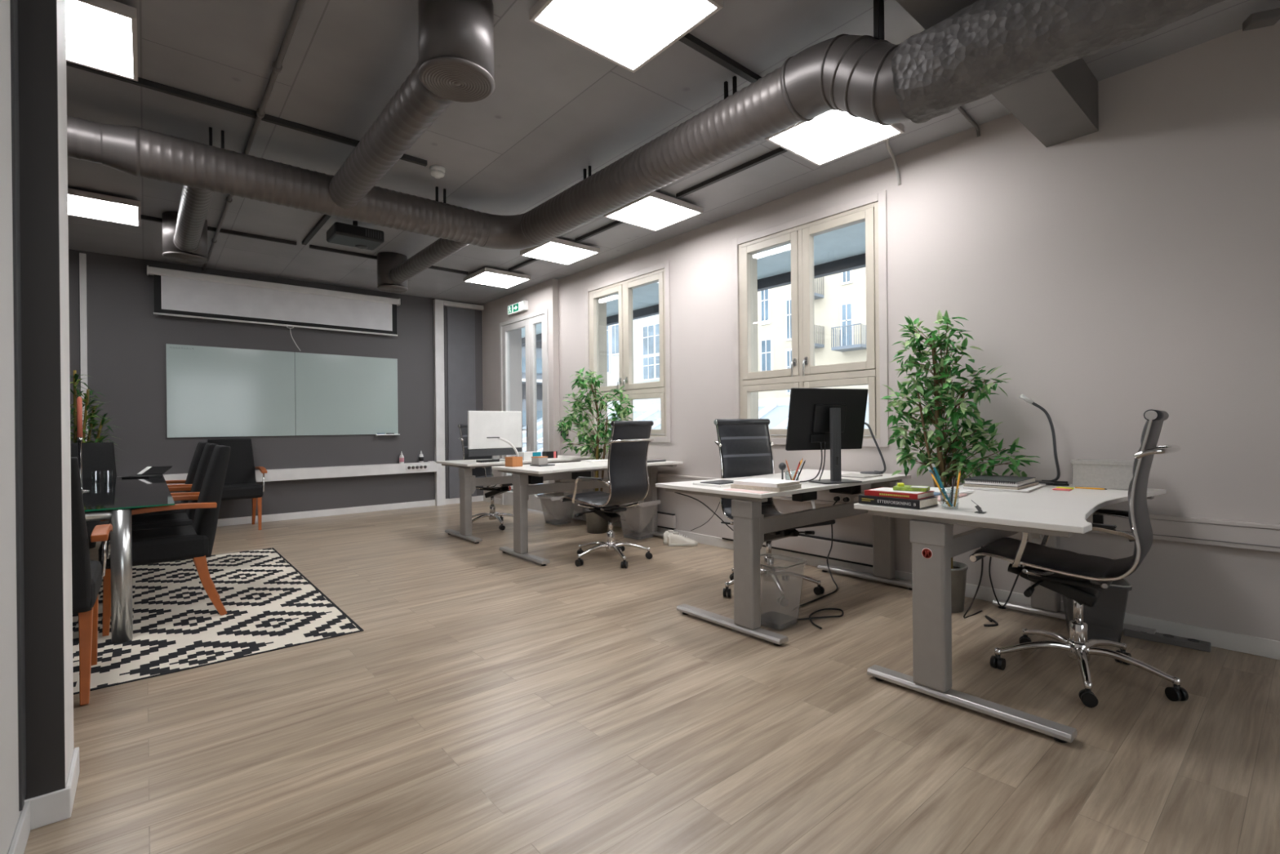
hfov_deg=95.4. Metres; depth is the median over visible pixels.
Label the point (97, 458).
chair
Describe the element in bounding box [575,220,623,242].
rail
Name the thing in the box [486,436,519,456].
desk lamp
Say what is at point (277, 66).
conduit pipe
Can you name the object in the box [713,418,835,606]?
office chair
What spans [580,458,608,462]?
papers
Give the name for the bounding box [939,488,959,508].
pencil cup
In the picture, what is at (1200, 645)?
power strip
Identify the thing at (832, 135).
ceiling light
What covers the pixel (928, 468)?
pencil
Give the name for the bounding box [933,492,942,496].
folder
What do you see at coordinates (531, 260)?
rail
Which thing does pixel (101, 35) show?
ceiling light
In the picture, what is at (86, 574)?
chair
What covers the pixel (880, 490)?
print
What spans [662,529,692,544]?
sneaker
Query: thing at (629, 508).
grille
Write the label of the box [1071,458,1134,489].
storage box
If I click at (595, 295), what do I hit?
window
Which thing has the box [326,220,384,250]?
projector
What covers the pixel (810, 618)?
power cable
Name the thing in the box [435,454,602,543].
desk
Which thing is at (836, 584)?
power cable
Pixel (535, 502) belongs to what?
door
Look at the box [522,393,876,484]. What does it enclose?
glass roof
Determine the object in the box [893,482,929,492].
packet
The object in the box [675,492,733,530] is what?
power cable
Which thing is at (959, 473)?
pencil
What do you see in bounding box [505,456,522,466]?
box
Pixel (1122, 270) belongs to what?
wall
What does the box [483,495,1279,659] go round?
baseboard
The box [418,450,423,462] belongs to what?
spray bottle
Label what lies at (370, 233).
vent
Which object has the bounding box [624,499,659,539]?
waste bin
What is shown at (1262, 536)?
cable trunking
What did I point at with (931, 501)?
book
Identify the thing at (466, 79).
grille
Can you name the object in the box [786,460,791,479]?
pencil
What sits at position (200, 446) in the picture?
chair
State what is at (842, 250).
awning
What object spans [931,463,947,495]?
ruler
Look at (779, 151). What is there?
rail
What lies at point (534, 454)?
print
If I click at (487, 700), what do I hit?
floor
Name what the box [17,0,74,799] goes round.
wall partition
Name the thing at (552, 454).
tin
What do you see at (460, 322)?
door
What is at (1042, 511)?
desk
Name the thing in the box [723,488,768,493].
paper sheet
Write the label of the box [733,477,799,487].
book
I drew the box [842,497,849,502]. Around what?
plug
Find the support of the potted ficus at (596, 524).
on the floor
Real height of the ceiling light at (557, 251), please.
0.074 m
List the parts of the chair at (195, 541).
leg, seat, armrest, armrest, leg, leg, backrest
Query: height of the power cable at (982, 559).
0.705 m
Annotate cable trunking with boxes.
[123,462,437,484]
[592,470,1279,552]
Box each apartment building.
[606,314,660,407]
[757,266,868,399]
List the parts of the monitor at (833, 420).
panel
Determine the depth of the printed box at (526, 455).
6.14 m
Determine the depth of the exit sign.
7.80 m
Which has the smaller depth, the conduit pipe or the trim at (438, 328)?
the conduit pipe
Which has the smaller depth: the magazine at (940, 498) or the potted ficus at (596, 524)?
the magazine at (940, 498)
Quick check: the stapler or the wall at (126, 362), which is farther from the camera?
the wall at (126, 362)
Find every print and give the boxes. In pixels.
[532,452,541,456]
[870,487,930,493]
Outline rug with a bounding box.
[72,547,364,694]
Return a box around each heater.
[611,505,675,529]
[720,521,872,567]
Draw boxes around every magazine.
[841,472,882,478]
[935,493,966,501]
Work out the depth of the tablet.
3.37 m
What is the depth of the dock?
5.86 m
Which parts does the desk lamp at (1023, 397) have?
arm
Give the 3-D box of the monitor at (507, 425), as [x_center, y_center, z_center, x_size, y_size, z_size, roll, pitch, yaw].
[-1.505,0.093,6.096,0.620,0.520,0.160,-1,0,-43]
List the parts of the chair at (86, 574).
backrest, leg, leg, seat, armrest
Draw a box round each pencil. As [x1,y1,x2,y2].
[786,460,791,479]
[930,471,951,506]
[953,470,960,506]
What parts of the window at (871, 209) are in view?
sash, sash, handle, handle, sash, sash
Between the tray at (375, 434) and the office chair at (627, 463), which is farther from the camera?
the tray at (375, 434)
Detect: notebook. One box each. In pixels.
[963,475,1035,484]
[963,480,1039,489]
[964,479,1035,486]
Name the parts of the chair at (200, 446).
seat, armrest, armrest, backrest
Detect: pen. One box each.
[793,462,799,479]
[795,459,805,480]
[947,476,955,506]
[950,476,954,504]
[1075,486,1106,489]
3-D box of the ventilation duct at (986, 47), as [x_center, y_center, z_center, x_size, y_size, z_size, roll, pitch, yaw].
[-0.895,-1.534,0.550,5.775,0.614,7.081,-1,0,-40]
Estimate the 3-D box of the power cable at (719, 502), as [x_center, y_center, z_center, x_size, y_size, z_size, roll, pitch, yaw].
[0.561,0.679,4.656,0.125,0.586,1.591,-1,0,-2]
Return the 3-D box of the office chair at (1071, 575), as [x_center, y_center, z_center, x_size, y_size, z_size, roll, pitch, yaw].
[1.893,0.506,2.532,0.659,1.144,0.712,-1,0,-44]
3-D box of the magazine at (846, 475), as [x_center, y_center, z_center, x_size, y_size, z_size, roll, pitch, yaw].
[1.445,0.323,3.863,0.240,0.008,0.220,-1,0,-40]
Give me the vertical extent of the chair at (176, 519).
1.005 m
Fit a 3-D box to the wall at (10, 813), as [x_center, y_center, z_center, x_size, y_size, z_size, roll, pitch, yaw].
[-0.170,-0.373,-0.316,0.138,2.950,4.935,-1,0,-40]
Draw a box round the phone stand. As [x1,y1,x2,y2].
[972,500,986,513]
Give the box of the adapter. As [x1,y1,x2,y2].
[1242,8,1279,31]
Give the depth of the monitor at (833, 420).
3.48 m
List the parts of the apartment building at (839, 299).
pane, pane, pane, pane, railing, railing, pane, pane, railing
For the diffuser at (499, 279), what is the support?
attached to the ceiling light at (485, 276)
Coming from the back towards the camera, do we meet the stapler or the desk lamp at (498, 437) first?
the desk lamp at (498, 437)
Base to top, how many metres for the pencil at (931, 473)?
0.138 m
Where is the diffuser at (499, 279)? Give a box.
[466,271,528,288]
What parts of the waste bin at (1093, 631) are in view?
plate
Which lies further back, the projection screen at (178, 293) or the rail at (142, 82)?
the projection screen at (178, 293)
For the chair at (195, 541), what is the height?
1.005 m
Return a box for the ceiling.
[66,0,1279,305]
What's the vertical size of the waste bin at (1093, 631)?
0.304 m
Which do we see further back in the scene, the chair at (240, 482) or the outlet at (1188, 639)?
the chair at (240, 482)
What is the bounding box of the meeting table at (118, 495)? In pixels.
[82,474,174,643]
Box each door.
[446,306,476,498]
[499,308,550,514]
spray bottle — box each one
[399,451,404,463]
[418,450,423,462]
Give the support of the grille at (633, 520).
attached to the heater at (664, 520)
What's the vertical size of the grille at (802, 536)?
0.013 m
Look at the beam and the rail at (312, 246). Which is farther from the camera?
the rail at (312, 246)
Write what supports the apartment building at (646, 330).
on the ground
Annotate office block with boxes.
[521,341,542,426]
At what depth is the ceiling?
3.40 m
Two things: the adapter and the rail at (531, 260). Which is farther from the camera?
the rail at (531, 260)
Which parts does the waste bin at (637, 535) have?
plate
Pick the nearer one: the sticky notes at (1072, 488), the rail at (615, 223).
the sticky notes at (1072, 488)
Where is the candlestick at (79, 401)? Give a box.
[76,396,89,491]
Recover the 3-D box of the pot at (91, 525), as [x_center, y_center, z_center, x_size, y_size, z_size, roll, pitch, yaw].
[-5.306,1.006,5.484,0.320,0.280,0.320,-1,0,-40]
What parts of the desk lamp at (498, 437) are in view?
arm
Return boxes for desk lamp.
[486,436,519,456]
[860,422,885,474]
[1018,394,1060,484]
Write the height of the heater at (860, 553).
0.153 m
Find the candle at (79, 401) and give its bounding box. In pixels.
[76,396,82,437]
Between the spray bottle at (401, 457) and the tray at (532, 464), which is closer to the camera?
the tray at (532, 464)
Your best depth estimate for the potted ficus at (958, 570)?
3.46 m
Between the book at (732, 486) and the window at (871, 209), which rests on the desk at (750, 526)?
the book at (732, 486)
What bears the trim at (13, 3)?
attached to the wall at (10, 813)
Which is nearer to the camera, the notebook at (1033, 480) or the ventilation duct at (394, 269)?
the notebook at (1033, 480)
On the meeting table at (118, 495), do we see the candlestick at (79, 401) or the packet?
the candlestick at (79, 401)
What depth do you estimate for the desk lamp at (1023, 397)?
3.25 m
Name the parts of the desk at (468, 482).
support arm, leg, rail, leg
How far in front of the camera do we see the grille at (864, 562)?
4.46 m
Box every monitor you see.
[467,410,521,461]
[785,387,868,484]
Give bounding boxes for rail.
[66,61,426,166]
[140,214,296,245]
[302,213,331,244]
[309,244,468,275]
[508,257,537,271]
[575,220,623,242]
[675,147,787,198]
[678,32,761,83]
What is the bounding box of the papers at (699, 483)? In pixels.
[693,481,733,487]
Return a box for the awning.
[521,221,865,496]
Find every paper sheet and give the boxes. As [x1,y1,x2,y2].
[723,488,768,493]
[928,487,973,493]
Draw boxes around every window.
[584,260,671,442]
[732,190,888,447]
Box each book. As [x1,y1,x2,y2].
[730,484,801,492]
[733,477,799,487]
[858,493,938,509]
[864,487,934,499]
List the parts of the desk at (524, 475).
leg, support arm, rail, leg, support arm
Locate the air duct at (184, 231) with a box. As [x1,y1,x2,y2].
[161,185,213,263]
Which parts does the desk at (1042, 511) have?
leg, support arm, leg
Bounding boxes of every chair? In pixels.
[70,442,116,511]
[71,457,112,705]
[98,444,231,635]
[108,443,217,586]
[130,441,208,516]
[207,438,266,529]
[457,423,513,529]
[560,420,653,568]
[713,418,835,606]
[968,408,1188,707]
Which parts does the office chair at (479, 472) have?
frame, leg, leg, under frame, leg, leg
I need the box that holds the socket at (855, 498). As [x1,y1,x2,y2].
[853,496,858,501]
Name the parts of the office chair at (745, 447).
frame, grab handle, leg, frame, leg, leg, leg, armrest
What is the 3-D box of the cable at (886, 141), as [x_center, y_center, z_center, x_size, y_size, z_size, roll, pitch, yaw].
[1.641,-1.760,3.803,0.068,0.204,0.504,-1,0,30]
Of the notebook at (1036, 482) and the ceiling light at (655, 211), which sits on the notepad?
the notebook at (1036, 482)
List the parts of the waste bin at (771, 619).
plate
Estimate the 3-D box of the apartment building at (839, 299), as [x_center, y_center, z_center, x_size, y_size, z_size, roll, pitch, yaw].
[16.114,-7.589,26.413,7.110,33.000,37.300,-1,0,-40]
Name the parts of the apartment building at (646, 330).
pane, pane, pane, pane, pane, pane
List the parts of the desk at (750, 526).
support arm, leg, leg, support arm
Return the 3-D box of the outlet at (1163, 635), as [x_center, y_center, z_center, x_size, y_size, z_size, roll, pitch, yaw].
[2.622,1.035,2.890,0.044,0.002,0.043,-1,0,-44]
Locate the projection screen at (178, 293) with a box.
[146,265,400,351]
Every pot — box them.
[85,520,98,548]
[585,507,608,533]
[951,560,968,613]
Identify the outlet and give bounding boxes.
[1162,634,1173,637]
[1187,638,1199,641]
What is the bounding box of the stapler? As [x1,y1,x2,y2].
[1053,480,1069,485]
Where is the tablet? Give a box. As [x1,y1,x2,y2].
[700,480,733,484]
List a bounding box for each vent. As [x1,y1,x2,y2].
[365,229,381,239]
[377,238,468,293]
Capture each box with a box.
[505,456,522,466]
[518,451,541,460]
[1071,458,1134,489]
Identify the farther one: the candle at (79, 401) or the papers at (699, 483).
the candle at (79, 401)
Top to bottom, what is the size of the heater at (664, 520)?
0.153 m
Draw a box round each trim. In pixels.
[9,0,26,810]
[79,253,88,440]
[433,298,484,506]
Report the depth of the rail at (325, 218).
5.30 m
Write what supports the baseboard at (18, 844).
attached to the wall at (10, 813)
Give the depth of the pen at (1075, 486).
2.95 m
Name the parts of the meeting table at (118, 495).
frame, leg, glass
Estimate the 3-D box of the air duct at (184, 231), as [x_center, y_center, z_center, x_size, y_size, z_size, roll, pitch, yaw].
[-3.395,-1.636,4.350,0.316,0.360,2.090,-1,0,-38]
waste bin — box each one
[537,492,570,524]
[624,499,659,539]
[760,553,807,629]
[1068,577,1132,641]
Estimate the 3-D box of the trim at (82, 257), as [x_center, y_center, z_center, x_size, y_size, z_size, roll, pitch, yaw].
[-5.675,-0.310,5.947,0.050,2.920,0.030,-1,0,-40]
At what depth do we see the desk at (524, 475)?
5.04 m
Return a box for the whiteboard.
[165,343,399,437]
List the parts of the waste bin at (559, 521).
plate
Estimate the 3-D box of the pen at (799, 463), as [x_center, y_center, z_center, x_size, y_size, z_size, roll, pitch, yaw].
[0.862,0.259,3.219,0.048,0.134,0.008,-1,0,23]
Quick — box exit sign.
[507,300,528,315]
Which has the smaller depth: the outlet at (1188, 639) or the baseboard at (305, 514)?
the outlet at (1188, 639)
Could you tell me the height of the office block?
21.900 m
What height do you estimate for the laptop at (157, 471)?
0.077 m
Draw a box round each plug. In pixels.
[833,496,839,501]
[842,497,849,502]
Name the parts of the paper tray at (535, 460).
lid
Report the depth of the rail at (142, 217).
5.44 m
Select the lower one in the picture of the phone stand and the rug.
the rug
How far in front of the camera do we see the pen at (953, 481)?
2.35 m
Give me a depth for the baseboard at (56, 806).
1.64 m
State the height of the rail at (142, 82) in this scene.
0.031 m
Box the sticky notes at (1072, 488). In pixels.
[1055,486,1074,489]
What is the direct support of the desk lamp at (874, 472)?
on the desk at (750, 526)
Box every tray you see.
[374,434,399,435]
[529,456,555,466]
[529,463,555,466]
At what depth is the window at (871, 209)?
4.57 m
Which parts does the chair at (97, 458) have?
backrest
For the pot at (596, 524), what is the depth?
6.00 m
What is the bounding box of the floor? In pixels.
[23,501,1279,853]
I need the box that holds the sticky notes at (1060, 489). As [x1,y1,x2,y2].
[1052,488,1071,490]
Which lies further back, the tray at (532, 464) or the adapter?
the tray at (532, 464)
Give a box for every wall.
[0,0,21,853]
[68,248,483,524]
[481,19,1279,640]
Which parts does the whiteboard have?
board panel, board panel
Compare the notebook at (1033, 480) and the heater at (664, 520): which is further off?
the heater at (664, 520)
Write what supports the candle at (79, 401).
on the candlestick at (79, 401)
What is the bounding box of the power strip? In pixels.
[1123,628,1210,652]
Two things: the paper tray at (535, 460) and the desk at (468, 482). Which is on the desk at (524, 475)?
the paper tray at (535, 460)
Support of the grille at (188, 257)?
attached to the air duct at (184, 231)
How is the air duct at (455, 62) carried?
in the ceiling
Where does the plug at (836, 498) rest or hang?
attached to the cable trunking at (1262, 536)
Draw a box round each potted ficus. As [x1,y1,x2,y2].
[555,367,635,533]
[880,309,1040,613]
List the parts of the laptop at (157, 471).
lid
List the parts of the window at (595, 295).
sash, sash, handle, handle, sash, sash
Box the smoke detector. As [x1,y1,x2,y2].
[429,164,444,178]
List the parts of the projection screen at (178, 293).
casing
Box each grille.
[162,251,208,263]
[377,284,408,293]
[417,56,494,102]
[611,505,675,515]
[619,518,674,529]
[720,521,872,547]
[722,537,872,567]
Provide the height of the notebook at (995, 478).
0.016 m
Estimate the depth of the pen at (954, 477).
2.37 m
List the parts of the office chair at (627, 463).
lever, frame, armrest, leg, leg, under frame, leg, frame, grab handle, leg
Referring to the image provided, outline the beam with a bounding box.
[895,0,1098,147]
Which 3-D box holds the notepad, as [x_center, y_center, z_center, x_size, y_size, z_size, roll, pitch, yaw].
[1.951,0.316,3.112,0.290,0.008,0.440,-1,0,44]
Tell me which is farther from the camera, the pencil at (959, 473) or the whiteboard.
the whiteboard
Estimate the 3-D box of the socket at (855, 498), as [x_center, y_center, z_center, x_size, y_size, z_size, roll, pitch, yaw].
[1.569,0.530,4.210,0.006,0.052,0.052,-1,0,-40]
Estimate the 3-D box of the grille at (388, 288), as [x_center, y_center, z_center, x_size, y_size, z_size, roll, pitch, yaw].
[-2.645,-1.476,6.228,0.306,0.020,0.306,-1,0,-40]
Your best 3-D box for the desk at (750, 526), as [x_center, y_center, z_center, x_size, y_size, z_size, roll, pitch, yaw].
[0.982,0.709,3.698,1.595,0.755,0.882,-1,0,-40]
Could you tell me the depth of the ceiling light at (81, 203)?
4.63 m
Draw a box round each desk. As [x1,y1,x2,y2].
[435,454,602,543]
[491,460,683,565]
[655,468,912,645]
[853,484,1166,742]
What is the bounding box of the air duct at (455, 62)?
[328,0,494,208]
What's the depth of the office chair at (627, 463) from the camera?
4.69 m
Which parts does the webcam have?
stem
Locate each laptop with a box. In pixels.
[121,466,173,478]
[647,458,666,462]
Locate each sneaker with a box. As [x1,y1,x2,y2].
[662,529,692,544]
[667,531,697,546]
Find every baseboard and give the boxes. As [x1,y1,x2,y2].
[7,800,30,853]
[24,746,79,830]
[217,495,483,526]
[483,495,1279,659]
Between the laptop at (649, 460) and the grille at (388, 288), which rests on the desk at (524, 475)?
the laptop at (649, 460)
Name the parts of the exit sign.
pictogram panel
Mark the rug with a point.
(269, 605)
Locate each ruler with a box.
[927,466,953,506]
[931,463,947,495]
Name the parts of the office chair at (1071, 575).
lever, leg, leg, frame, under frame, frame, armrest, leg, armrest, leg, leg, grab handle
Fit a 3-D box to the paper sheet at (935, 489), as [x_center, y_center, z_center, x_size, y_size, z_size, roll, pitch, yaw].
[1.499,0.313,2.873,0.200,0.004,0.200,-1,0,-40]
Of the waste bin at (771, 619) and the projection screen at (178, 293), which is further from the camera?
the projection screen at (178, 293)
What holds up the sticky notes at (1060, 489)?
on the desk at (1042, 511)
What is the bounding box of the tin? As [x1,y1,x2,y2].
[542,450,557,457]
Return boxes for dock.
[475,457,505,462]
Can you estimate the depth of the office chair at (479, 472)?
6.49 m
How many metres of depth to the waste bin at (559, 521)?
6.63 m
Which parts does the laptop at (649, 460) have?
lid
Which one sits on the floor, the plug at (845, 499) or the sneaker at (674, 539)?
the sneaker at (674, 539)
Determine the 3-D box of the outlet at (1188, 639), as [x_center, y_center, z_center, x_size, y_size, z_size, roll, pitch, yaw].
[2.685,1.034,2.826,0.044,0.002,0.043,-1,0,-44]
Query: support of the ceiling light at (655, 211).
attached to the ceiling
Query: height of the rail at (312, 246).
0.031 m
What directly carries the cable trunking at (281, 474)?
attached to the wall at (126, 362)
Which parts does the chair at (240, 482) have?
backrest, seat, leg, leg, armrest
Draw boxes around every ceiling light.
[65,0,137,81]
[67,187,141,226]
[462,267,531,288]
[520,237,599,265]
[528,0,722,72]
[604,191,702,231]
[764,110,904,166]
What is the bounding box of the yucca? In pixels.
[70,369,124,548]
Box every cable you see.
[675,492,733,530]
[690,502,719,530]
[791,500,837,611]
[796,608,844,628]
[884,138,901,185]
[957,106,980,137]
[963,546,983,617]
[983,615,998,626]
[988,533,1028,607]
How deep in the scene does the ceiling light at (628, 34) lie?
2.57 m
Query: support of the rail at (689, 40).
attached to the ceiling
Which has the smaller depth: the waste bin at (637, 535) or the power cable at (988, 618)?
the power cable at (988, 618)
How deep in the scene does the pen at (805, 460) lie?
3.23 m
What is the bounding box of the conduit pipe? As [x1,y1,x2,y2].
[202,0,306,271]
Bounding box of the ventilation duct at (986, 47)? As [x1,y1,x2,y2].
[66,0,1225,249]
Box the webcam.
[778,462,786,479]
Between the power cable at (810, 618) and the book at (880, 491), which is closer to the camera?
the book at (880, 491)
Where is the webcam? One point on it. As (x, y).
(782, 466)
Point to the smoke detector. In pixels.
(437, 171)
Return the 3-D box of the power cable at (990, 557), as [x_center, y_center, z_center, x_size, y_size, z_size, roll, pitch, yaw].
[1.887,0.659,3.026,0.216,0.565,0.086,-1,0,14]
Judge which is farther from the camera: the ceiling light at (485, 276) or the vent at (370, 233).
the ceiling light at (485, 276)
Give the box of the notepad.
[963,483,1045,492]

